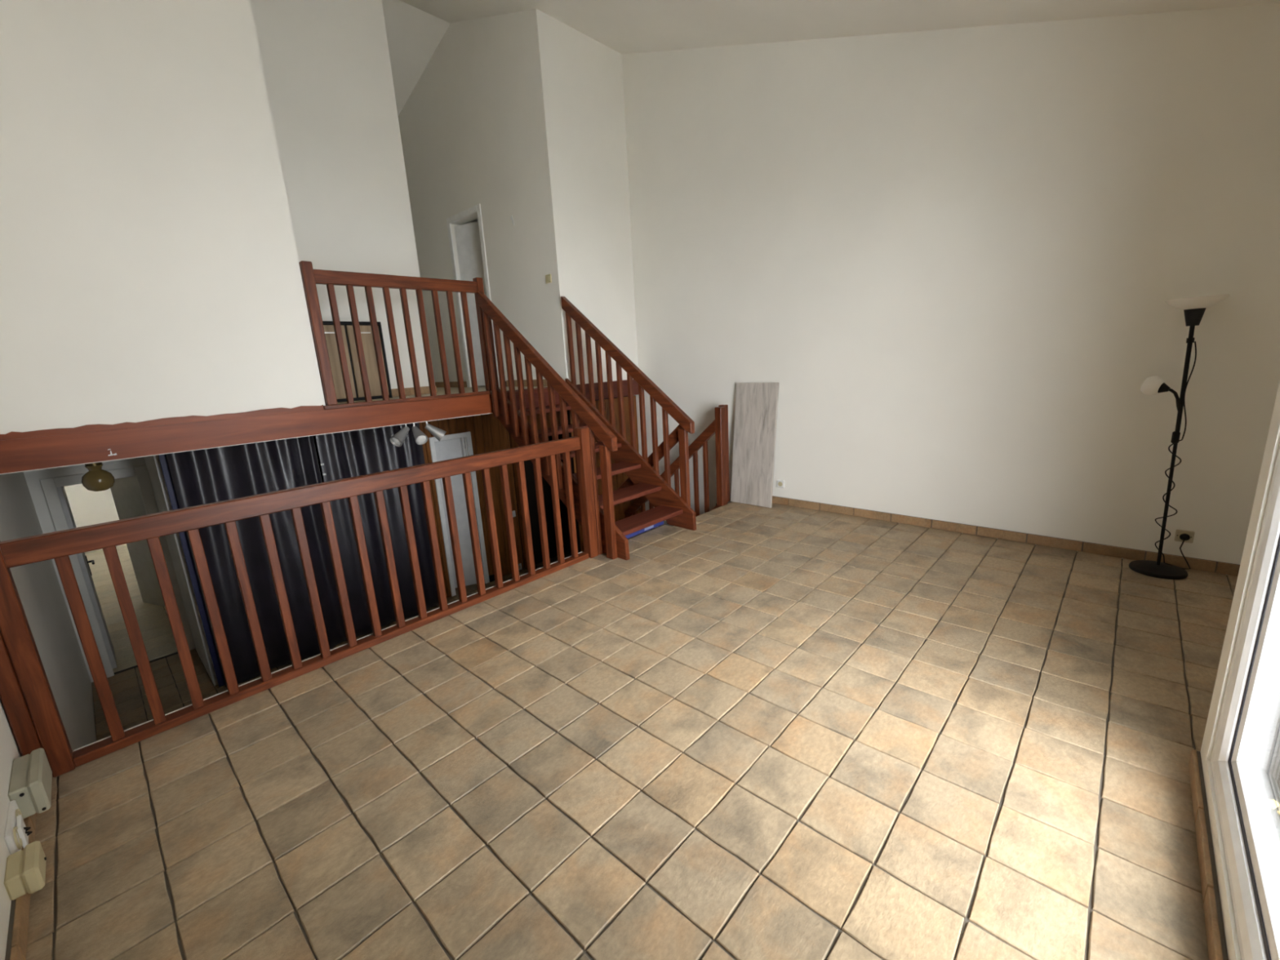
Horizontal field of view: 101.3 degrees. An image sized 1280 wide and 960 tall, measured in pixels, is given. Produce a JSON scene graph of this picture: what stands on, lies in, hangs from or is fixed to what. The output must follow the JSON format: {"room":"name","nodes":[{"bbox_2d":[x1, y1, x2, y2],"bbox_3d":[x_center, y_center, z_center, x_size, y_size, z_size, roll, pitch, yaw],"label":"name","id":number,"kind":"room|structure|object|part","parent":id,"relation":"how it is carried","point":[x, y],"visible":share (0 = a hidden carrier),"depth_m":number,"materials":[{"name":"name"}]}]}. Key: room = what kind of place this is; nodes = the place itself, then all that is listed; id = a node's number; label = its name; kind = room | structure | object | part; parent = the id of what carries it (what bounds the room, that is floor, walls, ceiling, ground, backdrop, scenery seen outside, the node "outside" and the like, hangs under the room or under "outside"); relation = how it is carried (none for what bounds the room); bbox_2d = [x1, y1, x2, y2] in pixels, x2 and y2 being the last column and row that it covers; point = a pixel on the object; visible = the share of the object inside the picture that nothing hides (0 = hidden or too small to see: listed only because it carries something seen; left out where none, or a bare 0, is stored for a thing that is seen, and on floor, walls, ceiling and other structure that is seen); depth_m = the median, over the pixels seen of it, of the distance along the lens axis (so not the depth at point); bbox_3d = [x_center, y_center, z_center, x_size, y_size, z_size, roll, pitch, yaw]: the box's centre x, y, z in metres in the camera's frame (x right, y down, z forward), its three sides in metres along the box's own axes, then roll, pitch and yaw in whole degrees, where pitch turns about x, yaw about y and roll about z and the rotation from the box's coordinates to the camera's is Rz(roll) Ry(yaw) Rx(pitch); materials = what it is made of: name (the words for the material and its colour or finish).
{"room":"empty living room","nodes":[
{"label":"empty living room","id":0,"kind":"room"},
{"bbox_2d":[0,471,96,959],"bbox_3d":[-5.249,-1.035,4.008,14.350,6.766,0.200,9,17,42],"label":"wall","id":1,"kind":"structure","parent":0,"point":[37,585],"depth_m":3.63,"materials":[{"name":"paint"}]},
{"bbox_2d":[4,800,32,854],"bbox_3d":[-2.092,1.178,1.773,0.225,0.110,0.041,9,17,42],"label":"wall socket","id":2,"kind":"object","parent":1,"relation":"attached to","point":[16,833],"visible":1,"depth_m":1.75,"materials":[{"name":"white plastic"}]},
{"bbox_3d":[-2.101,1.176,1.762,0.225,0.100,0.015,9,17,42],"label":"plate","id":3,"kind":"part","parent":2,"relation":"part of","materials":[{"name":"white plastic"}]},
{"bbox_2d":[13,826,22,849],"bbox_3d":[-2.054,1.181,1.728,0.074,0.075,0.012,9,17,42],"label":"socket","id":4,"kind":"object","parent":2,"relation":"attached to","point":[17,830],"depth_m":1.74,"materials":[{"name":"beige plastic"}]},
{"bbox_2d":[15,808,23,819],"bbox_3d":[-2.135,1.169,1.802,0.074,0.075,0.012,9,17,42],"label":"socket","id":5,"kind":"object","parent":2,"relation":"attached to","point":[19,815],"depth_m":1.79,"materials":[{"name":"beige plastic"}]},
{"bbox_2d":[4,812,36,959],"bbox_3d":[-1.214,1.405,0.981,3.425,0.075,0.022,9,17,42],"label":"baseboard","id":6,"kind":"structure","parent":1,"relation":"attached to","point":[17,935],"depth_m":1.53,"materials":[{"name":"tile"}]},
{"bbox_2d":[4,840,46,900],"bbox_3d":[-1.918,1.220,1.641,0.155,0.082,0.074,9,17,42],"label":"junction box","id":7,"kind":"object","parent":1,"relation":"attached to","point":[25,869],"visible":1,"depth_m":1.61,"materials":[{"name":"beige plastic"}]},
{"bbox_2d":[8,747,52,818],"bbox_3d":[-2.266,1.129,1.954,0.275,0.125,0.080,9,17,42],"label":"junction box","id":8,"kind":"object","parent":1,"relation":"attached to","point":[31,775],"visible":0.96,"depth_m":1.90,"materials":[{"name":"grey plastic"}]},
{"bbox_2d":[0,413,491,474],"bbox_3d":[-2.532,-0.337,3.995,0.055,0.005,3.180,9,17,42],"label":"trim","id":9,"kind":"structure","parent":1,"relation":"attached to","point":[488,413],"depth_m":3.57,"materials":[{"name":"paint"}]},
{"bbox_2d":[73,551,582,751],"bbox_3d":[-1.469,0.908,3.319,0.011,0.046,2.920,9,17,42],"label":"trim","id":10,"kind":"structure","parent":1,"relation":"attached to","point":[580,552],"depth_m":2.80,"materials":[{"name":"tile"}]},
{"bbox_2d":[64,484,126,553],"bbox_3d":[-9.524,-0.028,10.088,0.150,2.562,2.200,9,17,42],"label":"wall","id":11,"kind":"structure","parent":0,"point":[88,508],"depth_m":9.55,"materials":[{"name":"paint"}]},
{"bbox_2d":[23,454,217,686],"bbox_3d":[-4.932,0.819,5.056,1.275,2.470,0.975,9,17,42],"label":"wall","id":12,"kind":"structure","parent":0,"point":[33,477],"depth_m":5.05,"materials":[{"name":"paint"}]},
{"bbox_2d":[0,0,325,434],"bbox_3d":[-3.166,-2.123,3.082,0.150,3.571,1.750,9,17,42],"label":"wall","id":13,"kind":"structure","parent":0,"point":[149,266],"depth_m":3.19,"materials":[{"name":"paint"}]},
{"bbox_2d":[84,544,571,741],"bbox_3d":[-4.458,1.469,7.842,10.625,0.101,5.300,9,17,42],"label":"floor","id":14,"kind":"structure","parent":0,"point":[126,686],"depth_m":5.77,"materials":[{"name":"tile"}]},
{"bbox_2d":[602,404,729,536],"bbox_3d":[0.123,0.395,5.942,1.688,2.418,0.945,9,17,42],"label":"staircase","id":15,"kind":"structure","parent":14,"relation":"on","point":[718,427],"depth_m":5.58,"materials":[{"name":"red wood"}]},
{"bbox_3d":[-0.124,0.051,5.488,1.518,1.378,0.045,9,17,42],"label":"handrail","id":16,"kind":"part","parent":15,"relation":"part of","materials":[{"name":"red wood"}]},
{"bbox_3d":[0.318,-0.065,6.067,1.438,1.362,0.060,9,17,42],"label":"handrail","id":17,"kind":"part","parent":15,"relation":"part of","materials":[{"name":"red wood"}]},
{"bbox_3d":[0.853,-0.243,5.515,0.078,1.045,0.095,9,17,42],"label":"newel post","id":18,"kind":"part","parent":15,"relation":"part of","materials":[{"name":"red wood"}]},
{"bbox_3d":[0.901,-0.274,5.619,0.070,1.055,0.080,9,17,42],"label":"newel post","id":19,"kind":"part","parent":15,"relation":"part of","materials":[{"name":"red wood"}]},
{"bbox_2d":[249,0,435,389],"bbox_3d":[-4.554,-2.771,5.256,3.000,4.016,3.200,9,17,42],"label":"wall","id":20,"kind":"structure","parent":0,"point":[326,65],"depth_m":4.91,"materials":[{"name":"paint"}]},
{"bbox_2d":[391,386,436,396],"bbox_3d":[-2.739,-0.862,5.307,0.022,0.080,1.425,9,17,42],"label":"baseboard","id":21,"kind":"structure","parent":20,"relation":"attached to","point":[424,390],"depth_m":5.60,"materials":[{"name":"tile"}]},
{"bbox_2d":[313,412,524,597],"bbox_3d":[-2.992,0.440,6.246,0.185,2.470,3.490,9,17,42],"label":"wall","id":22,"kind":"structure","parent":0,"point":[488,434],"depth_m":7.08,"materials":[{"name":"brown wood"}]},
{"bbox_2d":[428,431,489,596],"bbox_3d":[-2.417,0.437,6.920,0.248,2.100,0.555,9,17,42],"label":"door","id":23,"kind":"structure","parent":22,"relation":"in","point":[450,446],"depth_m":6.89,"materials":[{"name":"paint"}]},
{"bbox_3d":[-2.505,0.499,6.668,0.025,2.100,0.055,9,17,42],"label":"casing","id":24,"kind":"part","parent":23,"relation":"part of","materials":[{"name":"paint"}]},
{"bbox_3d":[-2.392,-0.543,6.617,0.025,0.060,0.440,9,17,42],"label":"casing","id":25,"kind":"part","parent":23,"relation":"part of","materials":[{"name":"paint"}]},
{"bbox_3d":[-2.168,0.400,7.020,0.025,2.100,0.060,9,17,42],"label":"casing","id":26,"kind":"part","parent":23,"relation":"part of","materials":[{"name":"paint"}]},
{"bbox_2d":[518,563,521,570],"bbox_3d":[-1.758,1.264,7.612,0.020,0.090,0.090,9,17,42],"label":"wall socket","id":27,"kind":"object","parent":22,"relation":"attached to","point":[519,564],"visible":0.66,"depth_m":7.62,"materials":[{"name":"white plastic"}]},
{"bbox_2d":[337,386,547,412],"bbox_3d":[-5.222,-1.164,7.834,9.225,0.188,5.700,9,17,42],"label":"floor","id":28,"kind":"structure","parent":0,"point":[440,391],"depth_m":5.76,"materials":[{"name":"beige tile"}]},
{"bbox_2d":[81,462,115,491],"bbox_3d":[-4.473,-0.100,4.304,0.192,0.390,0.192,9,17,42],"label":"ceiling lamp","id":29,"kind":"object","parent":28,"relation":"attached to","point":[96,479],"visible":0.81,"depth_m":4.27,"materials":[{"name":"gold glass"}]},
{"bbox_2d":[0,394,493,473],"bbox_3d":[-2.531,-0.448,3.963,0.070,0.225,3.180,9,17,42],"label":"beam","id":30,"kind":"structure","parent":28,"relation":"attached to","point":[88,443],"depth_m":3.51,"materials":[{"name":"brown wood"}]},
{"bbox_2d":[298,260,491,409],"bbox_3d":[-1.952,-1.211,4.441,0.070,1.070,1.495,9,17,42],"label":"balustrade","id":31,"kind":"object","parent":30,"relation":"on","point":[310,277],"visible":0.99,"depth_m":4.31,"materials":[{"name":"red wood"}]},
{"bbox_3d":[-2.420,-1.089,3.951,0.070,1.040,0.070,9,17,42],"label":"newel post","id":32,"kind":"part","parent":31,"relation":"part of","materials":[{"name":"red wood"}]},
{"bbox_3d":[-1.968,-1.639,4.356,0.055,0.098,1.345,9,17,42],"label":"handrail","id":33,"kind":"part","parent":31,"relation":"part of","materials":[{"name":"red wood"}]},
{"bbox_3d":[-1.941,-0.700,4.538,0.070,0.030,1.445,9,17,42],"label":"rail","id":34,"kind":"part","parent":31,"relation":"part of","materials":[{"name":"red wood"}]},
{"bbox_3d":[-1.468,-1.360,4.945,0.070,1.025,0.065,9,17,42],"label":"newel post","id":35,"kind":"part","parent":31,"relation":"part of","materials":[{"name":"red wood"}]},
{"bbox_2d":[322,320,392,402],"bbox_3d":[-2.796,-1.129,5.025,0.218,0.732,0.645,9,17,42],"label":"cabinet","id":36,"kind":"object","parent":28,"relation":"on","point":[347,329],"visible":0.47,"depth_m":4.99,"materials":[{"name":"black paint"}]},
{"bbox_3d":[-2.839,-1.088,4.864,0.030,0.668,0.282,9,17,42],"label":"door","id":37,"kind":"part","parent":36,"relation":"part of","materials":[{"name":"brown wood"}]},
{"bbox_3d":[-2.818,-1.473,4.949,0.210,0.028,0.645,9,17,42],"label":"panel","id":38,"kind":"part","parent":36,"relation":"part of","materials":[{"name":"black paint"}]},
{"bbox_3d":[-2.632,-1.148,5.080,0.030,0.668,0.288,9,17,42],"label":"door","id":39,"kind":"part","parent":36,"relation":"part of","materials":[{"name":"brown wood"}]},
{"bbox_3d":[-2.584,-1.178,5.250,0.205,0.705,0.020,9,17,42],"label":"panel","id":40,"kind":"part","parent":36,"relation":"part of","materials":[{"name":"black paint"}]},
{"bbox_2d":[390,421,446,446],"bbox_3d":[-2.040,-0.440,4.868,0.230,0.222,0.531,9,17,42],"label":"ceiling spotlight","id":41,"kind":"object","parent":28,"relation":"attached to","point":[397,439],"visible":0.94,"depth_m":4.81,"materials":[{"name":"metal"}]},
{"bbox_3d":[-2.188,-0.364,4.743,0.089,0.097,0.081,1,14,18],"label":"bulb","id":42,"kind":"part","parent":41,"relation":"part of","materials":[{"name":"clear glass"}]},
{"bbox_3d":[-2.016,-0.386,4.818,0.082,0.096,0.090,9,17,42],"label":"bulb","id":43,"kind":"part","parent":41,"relation":"part of","materials":[{"name":"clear glass"}]},
{"bbox_2d":[493,379,638,411],"bbox_3d":[-0.724,-0.966,5.855,0.062,0.192,2.065,9,17,42],"label":"fascia","id":44,"kind":"object","parent":28,"relation":"attached to","point":[635,384],"visible":0.29,"depth_m":6.00,"materials":[{"name":"brown wood"}]},
{"bbox_3d":[-3.440,-0.582,5.387,0.025,0.025,2.325,9,17,42],"label":"rail","id":45,"kind":"object","parent":28,"relation":"attached to","visible":0},
{"bbox_2d":[158,435,346,687],"bbox_3d":[-3.693,0.723,5.199,0.122,2.405,1.191,9,17,42],"label":"curtain","id":46,"kind":"object","parent":45,"relation":"hanging from","point":[196,477],"visible":0.62,"depth_m":5.13,"materials":[{"name":"black fabric"}]},
{"bbox_2d":[315,422,439,636],"bbox_3d":[-2.899,0.491,6.024,0.131,2.405,1.130,9,17,42],"label":"curtain","id":47,"kind":"object","parent":45,"relation":"hanging from","point":[348,454],"visible":0.6,"depth_m":5.94,"materials":[{"name":"black fabric"}]},
{"bbox_2d":[398,10,557,386],"bbox_3d":[-2.419,-3.238,6.783,3.975,4.016,0.158,9,17,42],"label":"wall","id":48,"kind":"structure","parent":0,"point":[468,124],"depth_m":5.99,"materials":[{"name":"paint"}]},
{"bbox_2d":[435,381,466,387],"bbox_3d":[-3.079,-1.415,7.812,1.988,0.080,0.022,9,17,42],"label":"baseboard","id":49,"kind":"structure","parent":48,"relation":"attached to","point":[438,384],"depth_m":7.42,"materials":[{"name":"tile"}]},
{"bbox_2d":[446,204,499,386],"bbox_3d":[-2.027,-2.278,6.748,0.802,2.120,0.273,9,17,42],"label":"door frame","id":50,"kind":"structure","parent":48,"relation":"in","point":[469,237],"depth_m":6.71,"materials":[{"name":"paint"}]},
{"bbox_3d":[-2.383,-2.294,6.903,0.070,2.120,0.015,9,17,42],"label":"casing","id":51,"kind":"part","parent":50,"relation":"part of","materials":[{"name":"paint"}]},
{"bbox_3d":[-2.170,-3.250,6.429,0.662,0.070,0.015,9,17,42],"label":"casing","id":52,"kind":"part","parent":50,"relation":"part of","materials":[{"name":"paint"}]},
{"bbox_3d":[-1.846,-2.211,6.411,0.070,2.120,0.015,9,17,42],"label":"casing","id":53,"kind":"part","parent":50,"relation":"part of","materials":[{"name":"paint"}]},
{"bbox_2d":[505,379,547,386],"bbox_3d":[-1.345,-1.149,6.224,1.170,0.080,0.022,9,17,42],"label":"baseboard","id":54,"kind":"structure","parent":48,"relation":"attached to","point":[544,381],"depth_m":6.22,"materials":[{"name":"tile"}]},
{"bbox_2d":[545,274,551,283],"bbox_3d":[-0.976,-2.144,5.592,0.085,0.085,0.020,9,17,42],"label":"light switch","id":55,"kind":"object","parent":48,"relation":"attached to","point":[548,279],"visible":1,"depth_m":5.58,"materials":[{"name":"beige plastic"}]},
{"bbox_2d":[509,404,578,569],"bbox_3d":[-0.965,0.097,7.255,1.725,2.470,0.845,9,17,42],"label":"wall","id":56,"kind":"structure","parent":0,"point":[547,493],"depth_m":7.77,"materials":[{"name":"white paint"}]},
{"bbox_2d":[526,8,638,384],"bbox_3d":[-0.554,-2.890,5.805,0.150,3.571,1.150,9,17,42],"label":"wall","id":57,"kind":"structure","parent":0,"point":[578,87],"depth_m":5.62,"materials":[{"name":"paint"}]},
{"bbox_2d":[566,395,640,552],"bbox_3d":[-0.384,0.231,6.558,0.091,2.458,1.097,9,17,42],"label":"wall","id":58,"kind":"structure","parent":0,"point":[618,480],"depth_m":6.50,"materials":[{"name":"brown wood"}]},
{"bbox_2d":[26,497,1237,959],"bbox_3d":[0.693,1.042,2.782,3.930,0.226,5.300,9,17,42],"label":"floor","id":59,"kind":"structure","parent":0,"point":[779,731],"depth_m":2.02,"materials":[{"name":"tile"}]},
{"bbox_2d":[0,426,598,777],"bbox_3d":[-1.468,0.380,3.144,0.092,1.138,3.135,9,17,42],"label":"balustrade","id":60,"kind":"object","parent":59,"relation":"on","point":[26,695],"visible":0.99,"depth_m":2.66,"materials":[{"name":"red wood"}]},
{"bbox_3d":[-2.518,0.686,2.059,0.075,1.138,0.055,9,17,42],"label":"newel post","id":61,"kind":"part","parent":60,"relation":"part of","materials":[{"name":"red wood"}]},
{"bbox_3d":[-2.468,0.735,2.114,0.085,1.012,0.065,9,17,42],"label":"newel post","id":62,"kind":"part","parent":60,"relation":"part of","materials":[{"name":"red wood"}]},
{"bbox_3d":[-1.482,0.001,3.068,0.055,0.100,2.940,9,17,42],"label":"handrail","id":63,"kind":"part","parent":60,"relation":"part of","materials":[{"name":"red wood"}]},
{"bbox_3d":[-1.436,0.908,3.283,0.072,0.042,2.925,9,17,42],"label":"rail","id":64,"kind":"part","parent":60,"relation":"part of","materials":[{"name":"red wood"}]},
{"bbox_3d":[-0.430,0.110,4.231,0.090,1.068,0.082,9,17,42],"label":"newel post","id":65,"kind":"part","parent":60,"relation":"part of","materials":[{"name":"red wood"}]},
{"bbox_2d":[476,291,696,560],"bbox_3d":[-0.476,-0.639,4.857,1.707,2.253,1.035,9,17,42],"label":"staircase","id":66,"kind":"structure","parent":59,"relation":"on","point":[669,506],"depth_m":4.82,"materials":[{"name":"red wood"}]},
{"bbox_3d":[-1.400,-1.098,4.921,0.040,1.008,0.040,9,17,42],"label":"newel post","id":67,"kind":"part","parent":66,"relation":"part of","materials":[{"name":"red wood"}]},
{"bbox_3d":[-1.396,-1.147,4.975,0.032,1.062,0.050,9,17,42],"label":"newel post","id":68,"kind":"part","parent":66,"relation":"part of","materials":[{"name":"red wood"}]},
{"bbox_3d":[-0.831,-0.976,4.412,1.655,1.361,0.058,9,17,42],"label":"handrail","id":69,"kind":"part","parent":66,"relation":"part of","materials":[{"name":"red wood"}]},
{"bbox_3d":[-0.381,0.102,4.283,0.080,1.055,0.042,9,17,42],"label":"newel post","id":70,"kind":"part","parent":66,"relation":"part of","materials":[{"name":"red wood"}]},
{"bbox_3d":[-0.252,0.183,4.176,0.080,0.930,0.048,9,17,42],"label":"newel post","id":71,"kind":"part","parent":66,"relation":"part of","materials":[{"name":"red wood"}]},
{"bbox_3d":[-0.168,-1.171,5.103,1.655,1.361,0.058,9,17,42],"label":"handrail","id":72,"kind":"part","parent":66,"relation":"part of","materials":[{"name":"red wood"}]},
{"bbox_3d":[0.416,-0.015,4.872,0.080,0.925,0.048,9,17,42],"label":"newel post","id":73,"kind":"part","parent":66,"relation":"part of","materials":[{"name":"red wood"}]},
{"bbox_2d":[625,520,663,538],"bbox_3d":[-0.050,0.477,4.775,0.010,0.060,0.812,9,17,42],"label":"strip","id":74,"kind":"object","parent":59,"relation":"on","point":[650,527],"visible":0.18,"depth_m":4.87,"materials":[{"name":"blue plastic"}]},
{"bbox_2d":[730,382,778,507],"bbox_3d":[1.190,-0.371,5.491,0.485,1.268,0.174,9,17,42],"label":"board","id":75,"kind":"object","parent":59,"relation":"on","point":[756,409],"visible":1,"depth_m":5.47,"materials":[{"name":"grey wood"}]},
{"bbox_2d":[1128,293,1229,579],"bbox_3d":[3.390,-0.247,3.335,0.381,1.744,0.306,9,17,42],"label":"floor lamp","id":76,"kind":"object","parent":59,"relation":"on","point":[1193,308],"visible":1,"depth_m":3.30,"materials":[{"name":"black metal"}]},
{"bbox_3d":[3.259,-0.597,3.337,0.108,0.122,0.123,9,17,42],"label":"lamp shade","id":77,"kind":"part","parent":76,"relation":"part of","materials":[{"name":"white glass"}]},
{"bbox_2d":[1157,382,1170,392],"bbox_3d":[3.286,-0.582,3.301,0.070,0.072,0.071,9,17,42],"label":"socket","id":78,"kind":"object","parent":76,"relation":"attached to","point":[1162,387],"depth_m":3.28,"materials":[{"name":"black paint"}]},
{"bbox_3d":[3.337,-0.497,3.280,0.096,0.161,0.022,3,14,24],"label":"reading arm","id":79,"kind":"part","parent":76,"relation":"part of","materials":[{"name":"black paint"}]},
{"bbox_3d":[3.490,-0.121,3.335,0.265,1.484,0.082,-4,13,-3],"label":"cord","id":80,"kind":"part","parent":76,"relation":"part of","materials":[{"name":"black plastic"}]},
{"bbox_3d":[3.332,-1.060,3.147,0.270,0.072,0.270,9,17,42],"label":"lamp shade","id":81,"kind":"part","parent":76,"relation":"part of","materials":[{"name":"white glass"}]},
{"bbox_2d":[382,0,1279,116],"bbox_3d":[-1.400,-3.478,3.516,10.200,2.606,5.700,9,17,42],"label":"ceiling","id":82,"kind":"structure","parent":0,"point":[415,28],"depth_m":4.41,"materials":[{"name":"paint"}]},
{"bbox_2d":[464,3,1279,575],"bbox_3d":[0.571,-1.809,5.985,10.150,6.766,0.200,9,17,42],"label":"wall","id":83,"kind":"structure","parent":0,"point":[953,258],"depth_m":3.98,"materials":[{"name":"paint"}]},
{"bbox_2d":[777,480,784,488],"bbox_3d":[1.470,0.040,5.486,0.085,0.080,0.021,9,17,42],"label":"wall socket","id":84,"kind":"object","parent":83,"relation":"attached to","point":[780,483],"visible":1,"depth_m":5.47,"materials":[{"name":"white plastic"}]},
{"bbox_2d":[772,495,1239,576],"bbox_3d":[2.609,0.391,4.493,3.565,0.075,0.020,9,17,42],"label":"baseboard","id":85,"kind":"structure","parent":83,"relation":"attached to","point":[1221,567],"depth_m":4.10,"materials":[{"name":"tile"}]},
{"bbox_2d":[1173,528,1195,542],"bbox_3d":[3.634,0.376,3.503,0.088,0.080,0.025,9,17,42],"label":"wall socket","id":86,"kind":"object","parent":83,"relation":"attached to","point":[1178,532],"visible":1,"depth_m":3.50,"materials":[{"name":"beige plastic"}]},
{"bbox_2d":[1177,532,1191,540],"bbox_3d":[3.626,0.375,3.496,0.059,0.060,0.005,9,17,42],"label":"plug","id":87,"kind":"object","parent":86,"relation":"attached to","point":[1179,533],"depth_m":3.49,"materials":[{"name":"black plastic"}]},
{"bbox_2d":[1200,380,1279,959],"bbox_3d":[1.028,-0.111,0.474,0.200,3.511,2.950,9,17,42],"label":"window frame","id":88,"kind":"structure","parent":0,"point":[1273,442],"depth_m":1.64,"materials":[{"name":"paint"}]},
{"bbox_2d":[1188,749,1228,959],"bbox_3d":[1.034,1.305,0.884,0.022,0.070,2.925,9,17,42],"label":"baseboard","id":89,"kind":"structure","parent":88,"relation":"attached to","point":[1214,922],"depth_m":1.51,"materials":[{"name":"wood"}]},
{"bbox_2d":[1209,444,1279,959],"bbox_3d":[1.366,-0.080,0.927,0.079,2.478,1.578,9,17,42],"label":"window","id":90,"kind":"structure","parent":88,"relation":"attached to","point":[1252,860],"depth_m":1.56,"materials":[{"name":"white plastic"}]},
{"bbox_3d":[1.431,1.092,1.195,0.079,0.070,1.578,9,17,42],"label":"frame","id":91,"kind":"part","parent":90,"relation":"part of","materials":[{"name":"white plastic"}]},
{"bbox_3d":[1.877,-0.230,1.460,0.079,2.478,0.070,9,17,42],"label":"frame","id":92,"kind":"part","parent":90,"relation":"part of","materials":[{"name":"white plastic"}]},
{"bbox_2d":[1255,664,1279,799],"bbox_3d":[1.938,-0.219,1.382,0.110,2.470,0.111,9,17,42],"label":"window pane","id":93,"kind":"structure","parent":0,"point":[1268,761],"depth_m":1.61,"materials":[{"name":"white glass"}]},
{"bbox_2d":[1262,793,1279,859],"bbox_3d":[1.512,1.140,1.052,0.235,0.014,1.468,9,17,42],"label":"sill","id":94,"kind":"structure","parent":93,"relation":"attached to","point":[1274,817],"depth_m":1.54,"materials":[{"name":"white"}]},
{"bbox_2d":[1265,799,1279,814],"bbox_3d":[1.907,0.987,1.579,0.041,0.006,0.075,3,14,26],"label":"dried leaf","id":95,"kind":"object","parent":94,"relation":"on","point":[1271,803],"visible":0.9,"depth_m":1.59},
{"bbox_3d":[-5.596,0.588,6.229,1.325,2.470,0.150,9,17,42],"label":"wall","id":96,"kind":"structure","parent":0,"visible":0},
{"bbox_2d":[40,465,195,677],"bbox_3d":[-5.583,0.900,5.658,0.780,2.100,0.745,9,17,42],"label":"door frame","id":97,"kind":"structure","parent":96,"relation":"in","point":[53,488],"depth_m":5.34,"materials":[{"name":"paint"}]},
{"bbox_3d":[-5.532,1.008,5.174,0.030,2.100,0.088,9,17,42],"label":"casing","id":98,"kind":"part","parent":97,"relation":"part of","materials":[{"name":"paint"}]},
{"bbox_3d":[-5.984,0.927,5.695,0.050,0.225,0.008,9,17,42],"label":"handle plate","id":99,"kind":"part","parent":97,"relation":"part of","materials":[{"name":"black paint"}]},
{"bbox_3d":[-5.366,-0.032,5.180,0.030,0.095,0.560,9,17,42],"label":"casing","id":100,"kind":"part","parent":97,"relation":"part of","materials":[{"name":"paint"}]},
{"bbox_3d":[-5.089,0.878,5.635,0.030,2.100,0.098,9,17,42],"label":"casing","id":101,"kind":"part","parent":97,"relation":"part of","materials":[{"name":"paint"}]},
{"bbox_2d":[110,475,164,606],"bbox_3d":[-6.503,0.685,6.856,0.800,2.065,0.040,2,14,21],"label":"door","id":102,"kind":"structure","parent":96,"relation":"in","point":[126,492],"depth_m":6.91,"materials":[{"name":"grey paint"}]}
]}

